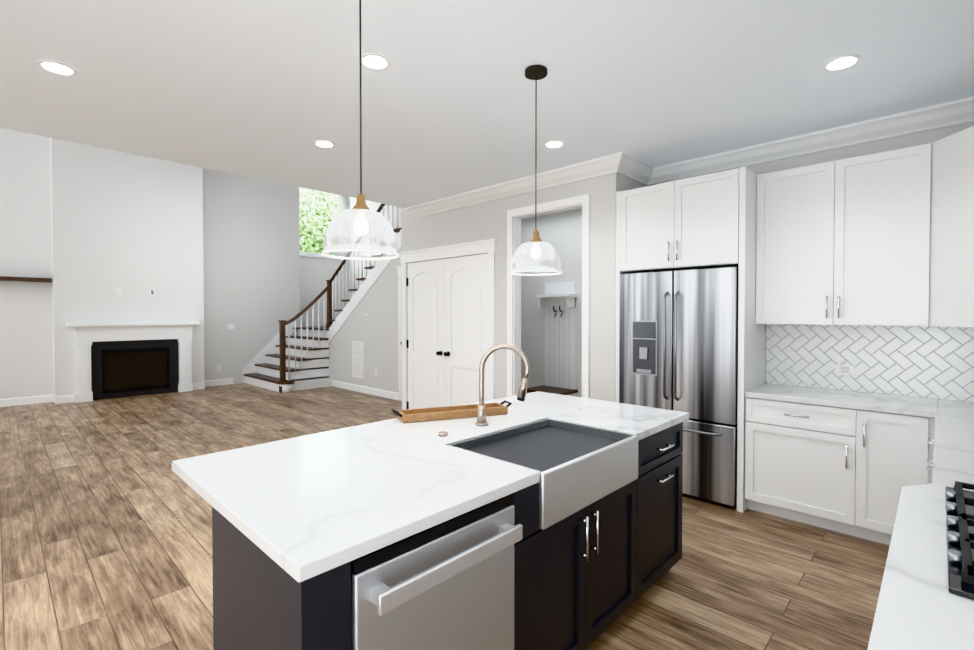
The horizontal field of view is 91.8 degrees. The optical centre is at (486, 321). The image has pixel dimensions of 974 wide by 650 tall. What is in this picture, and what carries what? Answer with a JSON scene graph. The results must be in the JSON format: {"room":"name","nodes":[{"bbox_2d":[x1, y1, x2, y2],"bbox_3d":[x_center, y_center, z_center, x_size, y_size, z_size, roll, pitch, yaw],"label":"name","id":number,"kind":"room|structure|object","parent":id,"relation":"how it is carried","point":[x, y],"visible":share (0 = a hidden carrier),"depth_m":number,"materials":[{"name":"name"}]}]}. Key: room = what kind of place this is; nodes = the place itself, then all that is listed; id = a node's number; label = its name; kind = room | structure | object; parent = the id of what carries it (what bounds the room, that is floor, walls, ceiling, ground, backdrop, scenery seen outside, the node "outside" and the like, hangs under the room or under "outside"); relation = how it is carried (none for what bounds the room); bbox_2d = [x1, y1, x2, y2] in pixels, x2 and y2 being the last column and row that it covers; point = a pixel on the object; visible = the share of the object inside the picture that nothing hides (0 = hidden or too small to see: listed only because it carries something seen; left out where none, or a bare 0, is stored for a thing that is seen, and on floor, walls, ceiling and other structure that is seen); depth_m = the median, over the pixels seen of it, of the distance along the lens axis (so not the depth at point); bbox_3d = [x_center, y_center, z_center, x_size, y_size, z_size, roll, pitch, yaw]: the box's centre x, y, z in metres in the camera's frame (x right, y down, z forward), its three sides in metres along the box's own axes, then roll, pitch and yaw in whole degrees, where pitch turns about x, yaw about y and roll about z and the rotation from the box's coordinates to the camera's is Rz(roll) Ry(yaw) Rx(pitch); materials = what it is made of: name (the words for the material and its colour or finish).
{"room":"kitchen","nodes":[
{"label":"kitchen","id":0,"kind":"room"},
{"bbox_2d":[0,128,295,398],"bbox_3d":[-7.590,-1.512,8.065,0.150,5.800,8.700,1,1,44],"label":"wall","id":1,"kind":"structure","parent":0,"point":[249,260],"depth_m":9.86,"materials":[{"name":"white paint"}]},
{"bbox_2d":[0,276,51,282],"bbox_3d":[-7.815,-0.684,7.552,0.248,0.060,1.230,1,1,44],"label":"wood shelf","id":2,"kind":"object","parent":1,"relation":"attached to","point":[21,279],"visible":1,"depth_m":7.69,"materials":[{"name":"brown wood"}]},
{"bbox_2d":[0,288,233,406],"bbox_3d":[-7.895,0.407,7.444,0.308,1.980,7.340,1,1,44],"label":"trim","id":3,"kind":"structure","parent":1,"relation":"attached to","point":[6,402],"depth_m":8.05,"materials":[{"name":"white wood"}]},
{"bbox_2d":[50,138,203,402],"bbox_3d":[-6.587,-1.522,8.786,0.300,5.800,2.230,1,1,44],"label":"wall bump-out","id":4,"kind":"object","parent":1,"relation":"attached to","point":[130,225],"visible":0.5,"depth_m":8.54,"materials":[{"name":"white paint"}]},
{"bbox_2d":[295,186,299,335],"bbox_3d":[-4.599,-1.560,11.292,0.300,5.800,0.100,1,1,44],"label":"wall","id":5,"kind":"structure","parent":0,"point":[297,232],"depth_m":11.19,"materials":[{"name":"white paint"}]},
{"bbox_2d":[300,196,347,326],"bbox_3d":[-4.225,-1.570,12.008,0.150,5.800,1.450,1,1,44],"label":"wall","id":6,"kind":"structure","parent":0,"point":[316,273],"depth_m":11.89,"materials":[{"name":"white paint"}]},
{"bbox_2d":[299,187,343,259],"bbox_3d":[-4.224,-2.494,11.937,0.170,1.790,1.290,1,1,44],"label":"window","id":7,"kind":"structure","parent":6,"relation":"in","point":[319,211],"depth_m":11.91,"materials":[{"name":"white"}]},
{"bbox_2d":[329,249,400,392],"bbox_3d":[-1.898,-1.520,8.634,3.920,5.800,0.100,1,1,44],"label":"wall","id":8,"kind":"structure","parent":0,"point":[375,330],"depth_m":8.76,"materials":[{"name":"white paint"}]},
{"bbox_2d":[333,266,401,400],"bbox_3d":[-2.099,0.208,8.753,3.460,2.340,0.042,1,1,44],"label":"trim","id":9,"kind":"structure","parent":8,"relation":"attached to","point":[357,358],"depth_m":8.82,"materials":[{"name":"white wood"}]},
{"bbox_2d":[348,197,400,298],"bbox_3d":[-1.542,-1.548,10.543,6.050,5.800,0.150,1,1,44],"label":"wall","id":10,"kind":"structure","parent":0,"point":[373,206],"depth_m":11.84,"materials":[{"name":"white paint"}]},
{"bbox_2d":[0,383,889,649],"bbox_3d":[-2.753,1.480,5.272,12.960,0.100,11.900,1,1,44],"label":"floor","id":11,"kind":"structure","parent":0,"point":[105,527],"depth_m":3.02,"materials":[{"name":"brown wood"}]},
{"bbox_2d":[55,321,204,403],"bbox_3d":[-6.390,0.693,8.630,0.240,1.375,2.230,1,1,44],"label":"fireplace","id":12,"kind":"object","parent":11,"relation":"on","point":[124,359],"visible":1,"depth_m":8.60,"materials":[{"name":"white"}]},
{"bbox_2d":[242,203,400,392],"bbox_3d":[-2.495,-0.654,9.459,5.886,4.044,2.746,1,1,44],"label":"stairs","id":13,"kind":"structure","parent":11,"relation":"on","point":[300,361],"depth_m":9.71,"materials":[{"name":"white wood"}]},
{"bbox_2d":[212,420,685,649],"bbox_3d":[0.138,1.028,2.105,0.732,0.896,2.242,1,1,44],"label":"kitchen island","id":14,"kind":"object","parent":11,"relation":"on","point":[524,520],"depth_m":1.54,"materials":[{"name":"black wood"}]},
{"bbox_2d":[172,424,539,587],"bbox_3d":[-0.517,0.584,1.774,1.110,0.080,0.896,1,1,44],"label":"island countertop","id":15,"kind":"structure","parent":14,"relation":"on","point":[312,502],"depth_m":1.56,"materials":[{"name":"white stone"}]},
{"bbox_2d":[351,494,522,649],"bbox_3d":[-0.106,1.042,1.390,0.095,0.891,0.610,1,1,44],"label":"dishwasher","id":16,"kind":"object","parent":14,"relation":"in","point":[449,583],"depth_m":1.37,"materials":[{"name":"silver metal"}]},
{"bbox_2d":[372,404,543,443],"bbox_3d":[-0.136,0.553,2.548,0.590,0.040,0.749,1,1,44],"label":"island countertop","id":17,"kind":"structure","parent":14,"relation":"on","point":[446,425],"depth_m":2.48,"materials":[{"name":"white stone"}]},
{"bbox_2d":[391,400,511,422],"bbox_3d":[-0.187,0.502,2.645,0.381,0.058,0.658,1,1,44],"label":"wood tray","id":18,"kind":"object","parent":17,"relation":"on","point":[467,413],"depth_m":2.59,"materials":[{"name":"brown wood"}]},
{"bbox_2d":[488,392,688,439],"bbox_3d":[0.543,0.548,2.880,1.110,0.040,0.671,1,1,44],"label":"island countertop","id":19,"kind":"structure","parent":14,"relation":"on","point":[641,420],"depth_m":2.74,"materials":[{"name":"white stone"}]},
{"bbox_2d":[456,416,635,475],"bbox_3d":[0.261,0.649,2.168,0.510,0.207,0.749,1,1,44],"label":"sink","id":20,"kind":"object","parent":19,"relation":"in","point":[549,445],"depth_m":2.21,"materials":[{"name":"grey metal"}]},
{"bbox_2d":[619,267,737,509],"bbox_3d":[1.732,0.512,4.124,0.973,1.870,0.670,1,1,44],"label":"refrigerator","id":21,"kind":"object","parent":11,"relation":"on","point":[678,350],"visible":0.6,"depth_m":3.81,"materials":[{"name":"silver metal"}]},
{"bbox_2d":[615,166,765,512],"bbox_3d":[1.758,0.136,4.142,1.067,2.620,0.651,1,1,44],"label":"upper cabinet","id":22,"kind":"object","parent":11,"relation":"on","point":[704,221],"visible":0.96,"depth_m":3.79,"materials":[{"name":"white wood"}]},
{"bbox_2d":[745,396,840,532],"bbox_3d":[2.425,1.015,3.552,0.726,0.880,0.598,1,1,44],"label":"base cabinet","id":23,"kind":"object","parent":11,"relation":"on","point":[793,451],"depth_m":3.37,"materials":[{"name":"white wood"}]},
{"bbox_2d":[745,384,936,415],"bbox_3d":[2.539,0.557,3.421,1.058,0.039,0.602,1,1,44],"label":"countertop","id":24,"kind":"structure","parent":23,"relation":"on","point":[828,398],"depth_m":3.31,"materials":[{"name":"white stone"}]},
{"bbox_2d":[841,404,932,544],"bbox_3d":[2.745,1.020,3.194,0.456,0.880,0.672,1,1,44],"label":"base cabinet","id":25,"kind":"object","parent":11,"relation":"on","point":[886,469],"depth_m":3.06,"materials":[{"name":"white wood"}]},
{"bbox_2d":[867,400,973,649],"bbox_3d":[1.362,0.591,1.096,0.632,0.039,5.587,1,1,44],"label":"countertop","id":26,"kind":"structure","parent":25,"relation":"on","point":[916,609],"depth_m":1.12,"materials":[{"name":"white stone"}]},
{"bbox_2d":[945,481,973,598],"bbox_3d":[1.436,0.548,1.109,0.511,0.045,0.810,1,1,44],"label":"cooktop","id":27,"kind":"object","parent":26,"relation":"in","point":[960,524],"visible":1,"depth_m":1.17,"materials":[{"name":"black metal"}]},
{"bbox_2d":[929,472,932,479],"bbox_3d":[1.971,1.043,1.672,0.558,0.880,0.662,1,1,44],"label":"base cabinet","id":28,"kind":"object","parent":11,"relation":"on","point":[930,473],"depth_m":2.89,"materials":[{"name":"white"}]},
{"bbox_2d":[0,0,973,218],"bbox_3d":[-0.703,-1.601,2.567,6.000,0.300,10.300,1,1,44],"label":"ceiling","id":29,"kind":"structure","parent":0,"point":[267,90],"depth_m":2.84,"materials":[{"name":"white paint"}]},
{"bbox_2d":[37,60,76,75],"bbox_3d":[-2.459,-1.449,2.702,0.169,0.007,0.169,0,1,5],"label":"recessed light","id":30,"kind":"object","parent":29,"relation":"in","point":[55,67],"depth_m":2.69,"materials":[{"name":"white plastic"}]},
{"bbox_2d":[314,140,334,147],"bbox_3d":[-1.346,-1.466,3.907,0.169,0.007,0.169,0,1,5],"label":"recessed light","id":31,"kind":"object","parent":29,"relation":"in","point":[320,143],"depth_m":3.90,"materials":[{"name":"white"}]},
{"bbox_2d":[321,0,398,259],"bbox_3d":[-0.512,-0.852,1.911,0.308,1.175,0.308,1,1,44],"label":"pendant light","id":32,"kind":"object","parent":29,"relation":"hanging from","point":[360,219],"visible":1,"depth_m":1.82,"materials":[{"name":"glass"}]},
{"bbox_2d":[359,53,389,69],"bbox_3d":[-0.626,-1.448,2.635,0.169,0.007,0.169,0,1,20],"label":"recessed light","id":33,"kind":"object","parent":29,"relation":"in","point":[374,61],"depth_m":2.62,"materials":[{"name":"white plastic"}]},
{"bbox_2d":[510,65,561,275],"bbox_3d":[0.284,-0.865,2.740,0.308,1.175,0.308,1,1,44],"label":"pendant light","id":34,"kind":"object","parent":29,"relation":"hanging from","point":[534,248],"visible":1,"depth_m":2.67,"materials":[{"name":"glass"}]},
{"bbox_2d":[544,140,563,147],"bbox_3d":[0.556,-1.466,3.911,0.169,0.007,0.169,1,1,38],"label":"recessed light","id":35,"kind":"object","parent":29,"relation":"in","point":[553,143],"depth_m":3.91,"materials":[{"name":"white"}]},
{"bbox_2d":[823,54,860,70],"bbox_3d":[1.991,-1.448,2.647,0.169,0.007,0.169,0,1,5],"label":"recessed light","id":36,"kind":"object","parent":29,"relation":"in","point":[846,61],"depth_m":2.64,"materials":[{"name":"white plastic"}]},
{"bbox_2d":[401,172,624,401],"bbox_3d":[0.033,-1.473,5.453,3.270,5.800,0.120,1,1,44],"label":"wall","id":37,"kind":"structure","parent":0,"point":[481,221],"depth_m":4.73,"materials":[{"name":"white paint"}]},
{"bbox_2d":[406,253,487,408],"bbox_3d":[-0.542,0.311,5.943,1.588,2.194,0.106,1,1,44],"label":"double pantry door","id":38,"kind":"structure","parent":37,"relation":"in","point":[447,318],"depth_m":5.92,"materials":[{"name":"white wood"}]},
{"bbox_2d":[521,208,581,396],"bbox_3d":[1.150,-0.048,6.495,3.270,2.920,0.100,1,1,44],"label":"wall","id":39,"kind":"structure","parent":0,"point":[560,233],"depth_m":6.72,"materials":[{"name":"white paint"}]},
{"bbox_2d":[526,281,577,396],"bbox_3d":[0.953,0.440,6.296,3.070,1.950,0.470,1,1,44],"label":"hall tree","id":40,"kind":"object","parent":39,"relation":"attached to","point":[557,301],"depth_m":6.51,"materials":[{"name":"white wood"}]},
{"bbox_2d":[625,176,645,190],"bbox_3d":[1.303,-0.022,4.686,0.345,2.920,0.500,1,1,44],"label":"wall","id":41,"kind":"structure","parent":0,"point":[630,184],"depth_m":4.49,"materials":[{"name":"white paint"}]},
{"bbox_2d":[399,97,973,409],"bbox_3d":[-1.483,0.019,1.954,5.965,2.920,8.300,1,1,44],"label":"trim","id":42,"kind":"structure","parent":41,"relation":"attached to","point":[956,112],"depth_m":4.51,"materials":[{"name":"white"}]},
{"bbox_2d":[649,121,973,401],"bbox_3d":[2.623,-1.450,3.849,2.690,5.800,0.150,1,1,44],"label":"wall","id":43,"kind":"structure","parent":0,"point":[900,142],"depth_m":3.56,"materials":[{"name":"white paint"}]},
{"bbox_3d":[0.772,-1.391,-0.125,0.140,5.800,8.450,1,1,44],"label":"wall","id":44,"kind":"structure","parent":0,"visible":0},
{"bbox_2d":[756,147,911,325],"bbox_3d":[2.621,-0.570,3.528,1.010,1.190,0.328,1,1,44],"label":"upper cabinet","id":45,"kind":"object","parent":44,"relation":"attached to","point":[885,238],"depth_m":3.39,"materials":[{"name":"white wood"}]},
{"bbox_2d":[765,324,973,401],"bbox_3d":[2.939,0.282,3.453,1.589,0.510,0.019,1,1,44],"label":"tile backsplash","id":46,"kind":"structure","parent":44,"relation":"attached to","point":[935,362],"depth_m":3.47,"materials":[{"name":"white tile"}]},
{"bbox_2d":[912,126,973,326],"bbox_3d":[3.068,-0.560,2.868,0.663,1.190,0.661,1,1,44],"label":"upper cabinet","id":47,"kind":"object","parent":44,"relation":"attached to","point":[942,169],"depth_m":2.97,"materials":[{"name":"white wood"}]}
]}

